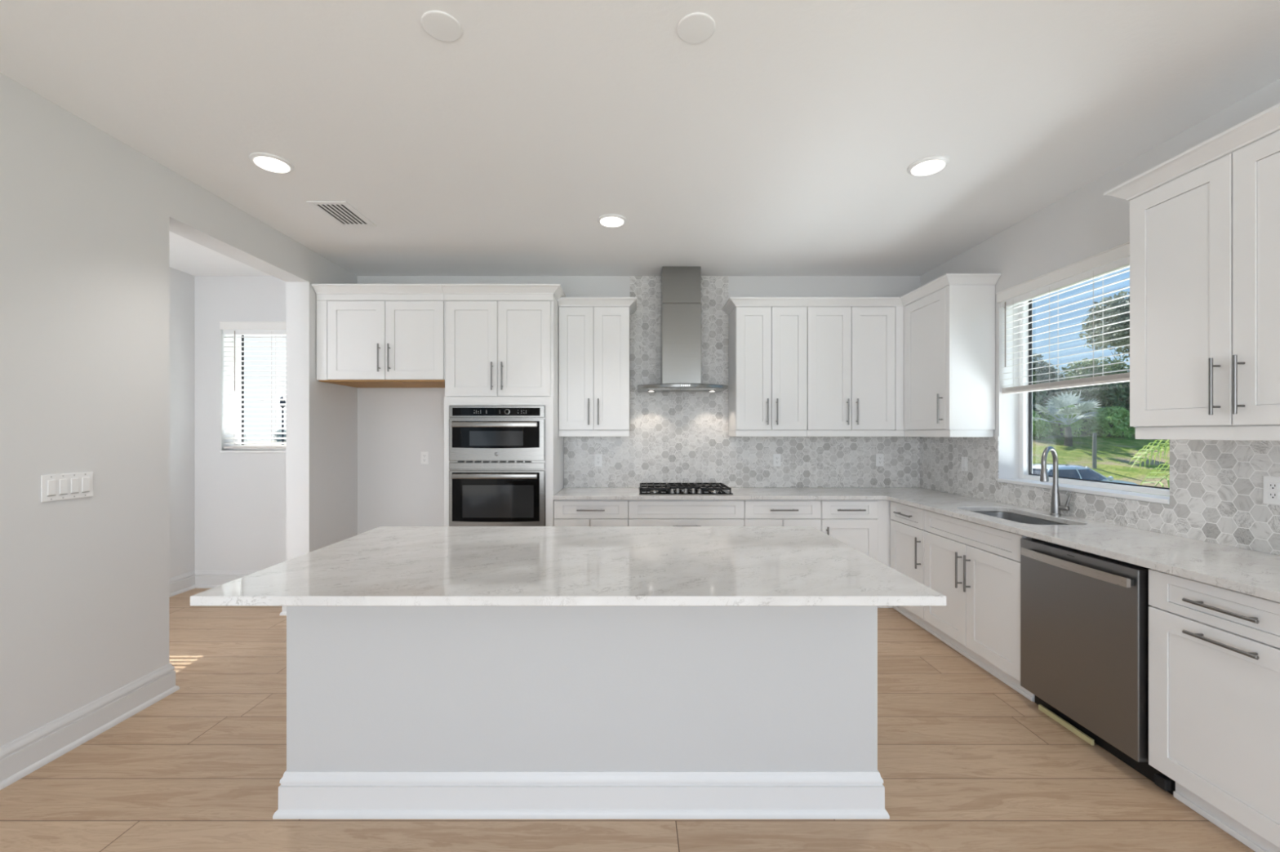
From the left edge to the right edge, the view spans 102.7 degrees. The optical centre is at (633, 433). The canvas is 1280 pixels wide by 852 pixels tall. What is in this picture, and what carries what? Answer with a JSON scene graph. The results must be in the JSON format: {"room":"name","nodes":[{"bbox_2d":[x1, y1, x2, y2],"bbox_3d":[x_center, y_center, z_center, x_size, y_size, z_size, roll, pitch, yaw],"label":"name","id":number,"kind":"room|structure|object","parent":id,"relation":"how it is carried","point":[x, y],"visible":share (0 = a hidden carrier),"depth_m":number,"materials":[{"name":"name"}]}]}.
{"room":"kitchen","nodes":[
{"label":"kitchen","id":0,"kind":"room"},
{"bbox_2d":[0,72,357,746],"bbox_3d":[-2.620,-0.017,0.545,0.180,2.850,8.290,0,0,0],"label":"wall","id":1,"kind":"structure","parent":0,"point":[86,217],"depth_m":2.42,"materials":[{"name":"white paint"}]},
{"bbox_2d":[40,471,93,502],"bbox_3d":[-2.525,0.235,2.281,0.010,0.114,0.207,0,0,0],"label":"light switch","id":2,"kind":"object","parent":1,"relation":"attached to","point":[79,485],"visible":1,"depth_m":2.27,"materials":[{"name":"white plastic"}]},
{"bbox_2d":[0,570,259,790],"bbox_3d":[-3.260,1.331,2.525,1.520,0.155,4.330,0,0,0],"label":"baseboard","id":3,"kind":"structure","parent":1,"relation":"attached to","point":[20,757],"depth_m":2.40,"materials":[{"name":"white wood"}]},
{"bbox_2d":[280,605,286,615],"bbox_3d":[-2.620,1.331,4.327,0.240,0.155,0.727,0,0,0],"label":"baseboard","id":4,"kind":"object","parent":1,"relation":"attached to","point":[283,612],"visible":0.05,"depth_m":3.97,"materials":[{"name":"white wood"}]},
{"bbox_2d":[168,266,195,577],"bbox_3d":[-4.120,-0.017,2.445,0.200,2.850,4.490,0,0,0],"label":"wall","id":5,"kind":"structure","parent":0,"point":[181,284],"depth_m":4.54,"materials":[{"name":"white paint"}]},
{"bbox_2d":[195,275,919,570],"bbox_3d":[-0.688,-0.017,4.800,7.065,2.850,0.220,0,0,0],"label":"wall","id":6,"kind":"structure","parent":0,"point":[240,498],"depth_m":4.69,"materials":[{"name":"white paint"}]},
{"bbox_2d":[219,335,285,453],"bbox_3d":[-3.317,-0.413,4.787,0.923,1.177,0.226,0,0,0],"label":"window","id":7,"kind":"structure","parent":6,"relation":"in","point":[237,353],"depth_m":4.83,"materials":[{"name":"white plastic"}]},
{"bbox_2d":[219,321,285,448],"bbox_3d":[-3.317,-0.442,4.710,0.925,1.160,0.084,0,0,0],"label":"window blind","id":8,"kind":"object","parent":7,"relation":"attached to","point":[229,328],"visible":0.6,"depth_m":4.71,"materials":[{"name":"white plastic"}]},
{"bbox_2d":[311,284,444,387],"bbox_3d":[-2.017,-0.796,4.346,1.013,0.756,0.667,0,0,0],"label":"upper cabinet","id":9,"kind":"object","parent":6,"relation":"attached to","point":[363,340],"visible":0.99,"depth_m":4.07,"materials":[{"name":"white wood"}]},
{"bbox_2d":[421,451,428,464],"bbox_3d":[-1.912,0.223,4.686,0.070,0.114,0.008,0,0,0],"label":"power outlet","id":10,"kind":"object","parent":6,"relation":"attached to","point":[424,455],"visible":1,"depth_m":4.68,"materials":[{"name":"white plastic"}]},
{"bbox_2d":[557,297,636,436],"bbox_3d":[-0.304,-0.557,4.482,0.665,1.166,0.408,0,0,0],"label":"upper cabinet","id":11,"kind":"object","parent":6,"relation":"attached to","point":[594,342],"visible":0.99,"depth_m":4.34,"materials":[{"name":"white wood"}]},
{"bbox_2d":[637,266,728,392],"bbox_3d":[0.414,-0.904,4.424,0.760,1.072,0.507,0,0,0],"label":"range hood","id":12,"kind":"object","parent":6,"relation":"attached to","point":[680,286],"visible":1,"depth_m":4.41,"materials":[{"name":"silver metal"}]},
{"bbox_2d":[564,275,919,487],"bbox_3d":[0.994,-0.474,4.686,3.261,1.934,0.008,0,0,0],"label":"backsplash","id":13,"kind":"structure","parent":6,"relation":"attached to","point":[676,437],"depth_m":4.68,"materials":[{"name":"tile"}]},
{"bbox_2d":[594,453,602,466],"bbox_3d":[-0.322,0.242,4.678,0.070,0.114,0.008,0,0,0],"label":"power outlet","id":14,"kind":"object","parent":13,"relation":"attached to","point":[597,457],"visible":1,"depth_m":4.68,"materials":[{"name":"white plastic"}]},
{"bbox_2d":[773,453,780,466],"bbox_3d":[1.310,0.242,4.678,0.070,0.114,0.008,0,0,0],"label":"power outlet","id":15,"kind":"object","parent":13,"relation":"attached to","point":[776,457],"visible":1,"depth_m":4.68,"materials":[{"name":"white plastic"}]},
{"bbox_2d":[875,453,884,466],"bbox_3d":[2.250,0.242,4.678,0.070,0.114,0.008,0,0,0],"label":"power outlet","id":16,"kind":"object","parent":13,"relation":"attached to","point":[879,457],"visible":1,"depth_m":4.68,"materials":[{"name":"white plastic"}]},
{"bbox_2d":[721,297,809,436],"bbox_3d":[1.139,-0.557,4.482,0.665,1.166,0.408,0,0,0],"label":"upper cabinet","id":17,"kind":"object","parent":6,"relation":"attached to","point":[767,345],"visible":1,"depth_m":4.34,"materials":[{"name":"white wood"}]},
{"bbox_2d":[806,297,903,436],"bbox_3d":[1.891,-0.557,4.481,0.836,1.166,0.407,0,0,0],"label":"upper cabinet","id":18,"kind":"object","parent":6,"relation":"attached to","point":[855,355],"visible":1,"depth_m":4.34,"materials":[{"name":"white wood"}]},
{"bbox_2d":[0,588,1255,851],"bbox_3d":[-0.688,1.468,0.605,7.065,0.120,8.610,0,0,0],"label":"floor","id":19,"kind":"structure","parent":0,"point":[966,762],"depth_m":2.00,"materials":[{"name":"brown wood"}]},
{"bbox_2d":[440,284,570,526],"bbox_3d":[-1.044,0.117,4.349,0.931,2.582,0.673,0,0,0],"label":"tall cabinet","id":20,"kind":"object","parent":19,"relation":"on","point":[500,349],"visible":0.51,"depth_m":4.08,"materials":[{"name":"white wood"}]},
{"bbox_2d":[448,405,545,526],"bbox_3d":[-1.085,0.259,4.049,0.764,0.964,0.088,0,0,0],"label":"wall oven","id":21,"kind":"object","parent":20,"relation":"on","point":[497,453],"visible":1,"depth_m":4.05,"materials":[{"name":"silver metal"}]},
{"bbox_2d":[272,605,889,818],"bbox_3d":[-0.192,0.966,2.265,2.253,0.884,0.790,0,0,0],"label":"kitchen island","id":22,"kind":"object","parent":19,"relation":"on","point":[393,712],"visible":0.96,"depth_m":1.90,"materials":[{"name":"grey paint"}]},
{"bbox_2d":[190,526,946,605],"bbox_3d":[-0.199,0.509,2.140,2.299,0.030,1.172,0,0,0],"label":"island countertop","id":23,"kind":"structure","parent":22,"relation":"on","point":[381,566],"depth_m":1.83,"materials":[{"name":"white stone"}]},
{"bbox_2d":[554,499,628,526],"bbox_3d":[-0.340,0.967,4.339,0.596,0.882,0.612,0,0,0],"label":"base cabinet","id":24,"kind":"object","parent":19,"relation":"on","point":[567,513],"visible":0.21,"depth_m":4.07,"materials":[{"name":"white wood"}]},
{"bbox_2d":[553,487,1279,602],"bbox_3d":[0.993,0.509,3.071,3.259,0.030,3.232,0,0,0],"label":"countertop","id":25,"kind":"structure","parent":24,"relation":"on","point":[1251,572],"depth_m":2.52,"materials":[{"name":"white stone"}]},
{"bbox_2d":[638,482,733,494],"bbox_3d":[0.427,0.469,4.402,0.762,0.050,0.495,0,0,0],"label":"cooktop","id":26,"kind":"object","parent":25,"relation":"in","point":[681,488],"visible":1,"depth_m":4.28,"materials":[{"name":"black metal"}]},
{"bbox_2d":[974,511,1066,524],"bbox_3d":[2.320,0.626,3.110,0.390,0.200,0.710,0,0,0],"label":"sink","id":27,"kind":"object","parent":25,"relation":"in","point":[1008,516],"visible":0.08,"depth_m":3.31,"materials":[{"name":"silver metal"}]},
{"bbox_2d":[1040,446,1071,515],"bbox_3d":[2.493,0.285,3.062,0.208,0.418,0.102,0,0,-12],"label":"faucet","id":28,"kind":"object","parent":25,"relation":"on","point":[1055,507],"visible":1,"depth_m":3.08,"materials":[{"name":"silver metal"}]},
{"bbox_2d":[628,499,744,526],"bbox_3d":[0.421,0.967,4.339,0.924,0.882,0.612,0,0,0],"label":"base cabinet","id":29,"kind":"object","parent":19,"relation":"on","point":[642,513],"visible":0.28,"depth_m":4.07,"materials":[{"name":"white wood"}]},
{"bbox_2d":[743,499,821,531],"bbox_3d":[1.190,0.967,4.339,0.611,0.882,0.612,0,0,0],"label":"base cabinet","id":30,"kind":"object","parent":19,"relation":"on","point":[757,513],"visible":0.3,"depth_m":4.07,"materials":[{"name":"white wood"}]},
{"bbox_2d":[820,499,891,608],"bbox_3d":[1.778,0.967,4.339,0.563,0.882,0.612,0,0,0],"label":"base cabinet","id":31,"kind":"object","parent":19,"relation":"on","point":[864,526],"visible":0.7,"depth_m":4.08,"materials":[{"name":"white wood"}]},
{"bbox_2d":[888,501,932,633],"bbox_3d":[2.304,0.967,4.129,0.612,0.882,1.062,0,0,0],"label":"base cabinet","id":32,"kind":"object","parent":19,"relation":"on","point":[907,522],"visible":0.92,"depth_m":3.80,"materials":[{"name":"white wood"}]},
{"bbox_2d":[924,510,1035,702],"bbox_3d":[2.304,0.967,3.142,0.612,0.882,0.910,0,0,0],"label":"base cabinet","id":33,"kind":"object","parent":19,"relation":"on","point":[976,566],"visible":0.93,"depth_m":3.04,"materials":[{"name":"white wood"}]},
{"bbox_2d":[1038,704,1093,745],"bbox_3d":[2.073,1.395,2.462,0.014,0.026,0.305,0,0,0],"label":"strip","id":34,"kind":"object","parent":19,"relation":"on","point":[1041,708],"visible":1,"depth_m":2.44,"materials":[{"name":"beige plastic"}]},
{"bbox_2d":[1020,537,1175,795],"bbox_3d":[2.282,0.969,2.335,0.616,0.878,0.690,0,0,0],"label":"dishwasher","id":35,"kind":"object","parent":19,"relation":"on","point":[1084,615],"visible":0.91,"depth_m":2.27,"materials":[{"name":"grey metal"}]},
{"bbox_2d":[1148,568,1279,851],"bbox_3d":[2.304,0.967,1.756,0.612,0.882,0.551,0,0,0],"label":"base cabinet","id":36,"kind":"object","parent":19,"relation":"on","point":[1214,651],"visible":0.99,"depth_m":1.79,"materials":[{"name":"white wood"}]},
{"bbox_2d":[0,0,1279,275],"bbox_3d":[-0.688,-1.499,0.605,7.065,0.126,8.610,0,0,0],"label":"ceiling","id":37,"kind":"structure","parent":0,"point":[784,141],"depth_m":2.29,"materials":[{"name":"white paint"}]},
{"bbox_2d":[248,152,293,173],"bbox_3d":[-1.922,-1.431,2.722,0.196,0.020,0.196,0,0,0],"label":"recessed light","id":38,"kind":"object","parent":37,"relation":"in","point":[271,162],"visible":1,"depth_m":2.70,"materials":[{"name":"white plastic"}]},
{"bbox_2d":[253,156,289,173],"bbox_3d":[-1.922,-1.427,2.722,0.156,0.010,0.156,0,0,0],"label":"diffuser","id":39,"kind":"object","parent":38,"relation":"attached to","point":[274,164],"depth_m":2.70,"materials":[{"name":"white plastic"}]},
{"bbox_2d":[306,200,376,226],"bbox_3d":[-1.905,-1.437,3.361,0.246,0.008,0.378,0,0,0],"label":"ceiling vent","id":40,"kind":"object","parent":37,"relation":"in","point":[342,213],"visible":1,"depth_m":3.33,"materials":[{"name":"white plastic"}]},
{"bbox_2d":[597,213,626,226],"bbox_3d":[-0.146,-1.431,3.457,0.196,0.020,0.196,0,0,0],"label":"recessed light","id":41,"kind":"object","parent":37,"relation":"in","point":[608,220],"visible":1,"depth_m":3.42,"materials":[{"name":"white plastic"}]},
{"bbox_2d":[600,217,623,226],"bbox_3d":[-0.146,-1.427,3.457,0.156,0.010,0.156,0,0,0],"label":"diffuser","id":42,"kind":"object","parent":41,"relation":"attached to","point":[605,221],"depth_m":3.44,"materials":[{"name":"white plastic"}]},
{"bbox_2d":[906,155,949,176],"bbox_3d":[1.584,-1.431,2.755,0.196,0.020,0.196,0,0,0],"label":"recessed light","id":43,"kind":"object","parent":37,"relation":"in","point":[930,165],"visible":1,"depth_m":2.73,"materials":[{"name":"white plastic"}]},
{"bbox_2d":[911,160,944,176],"bbox_3d":[1.584,-1.427,2.755,0.156,0.010,0.156,0,0,0],"label":"diffuser","id":44,"kind":"object","parent":43,"relation":"attached to","point":[920,167],"depth_m":2.74,"materials":[{"name":"white plastic"}]},
{"bbox_2d":[920,79,1279,479],"bbox_3d":[2.735,-0.017,0.545,0.220,2.850,8.290,0,0,0],"label":"wall","id":45,"kind":"structure","parent":0,"point":[1085,223],"depth_m":3.21,"materials":[{"name":"white paint"}]},
{"bbox_2d":[900,273,1001,437],"bbox_3d":[2.425,-0.557,4.166,0.393,1.166,1.035,0,0,0],"label":"upper cabinet","id":46,"kind":"object","parent":45,"relation":"attached to","point":[949,332],"visible":1,"depth_m":3.71,"materials":[{"name":"white wood"}]},
{"bbox_2d":[997,299,1169,504],"bbox_3d":[2.723,-0.323,3.088,0.224,1.339,1.176,0,0,0],"label":"window","id":47,"kind":"structure","parent":45,"relation":"in","point":[1025,399],"depth_m":3.62,"materials":[{"name":"white plastic"}]},
{"bbox_2d":[995,241,1129,394],"bbox_3d":[2.645,-0.646,3.088,0.084,0.728,1.186,0,0,0],"label":"window blind","id":48,"kind":"object","parent":47,"relation":"attached to","point":[1116,259],"visible":0.71,"depth_m":3.11,"materials":[{"name":"white plastic"}]},
{"bbox_2d":[920,436,1279,555],"bbox_3d":[2.621,0.257,3.068,0.008,0.474,3.226,0,0,0],"label":"backsplash","id":49,"kind":"structure","parent":45,"relation":"attached to","point":[1216,486],"depth_m":2.44,"materials":[{"name":"tile"}]},
{"bbox_2d":[961,456,967,471],"bbox_3d":[2.612,0.240,4.044,0.010,0.114,0.070,0,0,0],"label":"light switch","id":50,"kind":"object","parent":49,"relation":"attached to","point":[964,460],"visible":1,"depth_m":4.03,"materials":[{"name":"white plastic"}]},
{"bbox_2d":[1263,475,1279,505],"bbox_3d":[2.612,0.233,2.066,0.008,0.114,0.116,0,0,0],"label":"power outlet","id":51,"kind":"object","parent":49,"relation":"attached to","point":[1271,484],"visible":1,"depth_m":2.09,"materials":[{"name":"white plastic"}]},
{"bbox_2d":[1267,482,1278,489],"bbox_3d":[2.610,0.214,2.089,0.002,0.028,0.033,0,0,0],"label":"receptacle","id":52,"kind":"object","parent":51,"relation":"attached to","point":[1271,486],"depth_m":2.09,"materials":[{"name":"grey plastic"}]},
{"bbox_2d":[1267,491,1278,499],"bbox_3d":[2.610,0.252,2.089,0.002,0.028,0.033,0,0,0],"label":"receptacle","id":53,"kind":"object","parent":51,"relation":"attached to","point":[1271,495],"depth_m":2.09,"materials":[{"name":"grey plastic"}]},
{"bbox_2d":[1103,102,1279,440],"bbox_3d":[2.425,-0.557,1.963,0.393,1.166,0.929,0,0,0],"label":"upper cabinet","id":54,"kind":"object","parent":45,"relation":"attached to","point":[1205,242],"visible":1,"depth_m":2.03,"materials":[{"name":"white wood"}]},
{"label":"outside","id":55,"kind":"structure","parent":0,"visible":0},
{"bbox_2d":[244,430,1169,496],"bbox_3d":[10.000,0.339,95.000,200.000,4.437,250.000,0,0,0],"label":"ground","id":56,"kind":"structure","parent":55,"point":[1114,455],"depth_m":25.88,"materials":[{"name":"green plant"}]},
{"bbox_2d":[273,429,285,441],"bbox_3d":[-74.120,0.525,109.856,5.933,2.912,6.015,0,0,0],"label":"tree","id":57,"kind":"object","parent":56,"relation":"on","point":[280,430],"visible":0.3,"depth_m":107.71,"materials":[{"name":"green plant"}]},
{"bbox_2d":[279,396,285,444],"bbox_3d":[-20.900,-0.202,30.500,0.440,4.020,0.440,0,0,0],"label":"lamp post","id":58,"kind":"object","parent":56,"relation":"on","point":[282,397],"visible":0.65,"depth_m":30.45,"materials":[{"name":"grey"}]},
{"bbox_2d":[1032,370,1049,433],"bbox_3d":[24.593,-2.303,33.167,3.793,5.089,4.038,0,0,0],"label":"bushy tree","id":59,"kind":"object","parent":56,"relation":"on","point":[1036,400],"visible":0.04,"depth_m":32.01,"materials":[{"name":"green plant"}]},
{"bbox_2d":[1032,409,1053,438],"bbox_3d":[23.614,-0.627,30.585,2.354,1.880,2.392,0,0,18],"label":"shrub","id":60,"kind":"object","parent":56,"relation":"on","point":[1038,424],"visible":0.28,"depth_m":29.82,"materials":[{"name":"green plant"}]},
{"bbox_2d":[1032,353,1076,426],"bbox_3d":[27.034,-2.533,34.157,4.072,5.552,4.088,0,0,24],"label":"bushy tree","id":61,"kind":"object","parent":56,"relation":"on","point":[1051,393],"visible":0.19,"depth_m":33.04,"materials":[{"name":"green plant"}]},
{"bbox_2d":[1039,404,1084,436],"bbox_3d":[25.882,-0.811,30.978,2.184,2.119,2.204,0,0,0],"label":"shrub","id":62,"kind":"object","parent":56,"relation":"on","point":[1077,424],"visible":0.38,"depth_m":30.59,"materials":[{"name":"green plant"}]},
{"bbox_2d":[1032,391,1102,446],"bbox_3d":[23.694,-0.832,28.224,2.907,3.129,3.088,0,0,0],"label":"palm","id":63,"kind":"object","parent":56,"relation":"on","point":[1066,400],"visible":0.98,"depth_m":27.83,"materials":[{"name":"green plant"}]},
{"bbox_2d":[1032,463,1138,493],"bbox_3d":[15.198,1.786,18.000,4.635,1.445,2.130,0,0,-13],"label":"car","id":64,"kind":"object","parent":56,"relation":"on","point":[1072,471],"visible":0.16,"depth_m":17.25,"materials":[{"name":"white paint"}]},
{"bbox_2d":[1106,475,1113,480],"bbox_3d":[15.995,1.508,17.174,0.130,0.170,0.170,0,0,-13],"label":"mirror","id":65,"kind":"object","parent":64,"relation":"attached to","point":[1109,478],"depth_m":17.14,"materials":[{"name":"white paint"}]},
{"bbox_2d":[1046,358,1128,434],"bbox_3d":[29.447,-2.310,33.377,4.247,5.164,4.318,0,0,0],"label":"bushy tree","id":66,"kind":"object","parent":56,"relation":"on","point":[1103,393],"visible":0.4,"depth_m":32.06,"materials":[{"name":"green plant"}]},
{"bbox_2d":[1092,432,1097,468],"bbox_3d":[21.157,0.829,23.500,0.163,1.722,0.156,0,0,0],"label":"fence post","id":67,"kind":"object","parent":56,"relation":"on","point":[1095,434],"visible":0.79,"depth_m":23.45,"materials":[{"name":"grey"}]},
{"bbox_2d":[1066,355,1129,433],"bbox_3d":[31.816,-2.487,34.400,4.422,5.400,4.662,0,0,0],"label":"bushy tree","id":68,"kind":"object","parent":56,"relation":"on","point":[1115,366],"visible":0.06,"depth_m":33.37,"materials":[{"name":"green plant"}]},
{"bbox_2d":[1078,290,1129,367],"bbox_3d":[37.842,-5.341,38.079,7.022,10.795,7.686,0,0,35],"label":"tree","id":69,"kind":"object","parent":56,"relation":"on","point":[1124,333],"visible":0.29,"depth_m":38.24,"materials":[{"name":"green plant"}]},
{"bbox_2d":[1080,405,1135,438],"bbox_3d":[28.473,-0.698,30.800,2.485,2.015,2.695,0,0,0],"label":"shrub","id":70,"kind":"object","parent":56,"relation":"on","point":[1108,421],"visible":0.93,"depth_m":30.35,"materials":[{"name":"green plant"}]},
{"bbox_2d":[1122,413,1135,435],"bbox_3d":[31.199,-0.719,31.008,2.617,1.960,2.469,0,0,0],"label":"shrub","id":71,"kind":"object","parent":56,"relation":"on","point":[1127,425],"visible":0.02,"depth_m":31.28,"materials":[{"name":"green plant"}]},
{"bbox_2d":[1128,440,1169,495],"bbox_3d":[7.838,1.264,6.267,2.568,2.475,2.543,0,0,44],"label":"palm","id":72,"kind":"object","parent":56,"relation":"on","point":[1157,446],"visible":0.12,"depth_m":6.74,"materials":[{"name":"green plant"}]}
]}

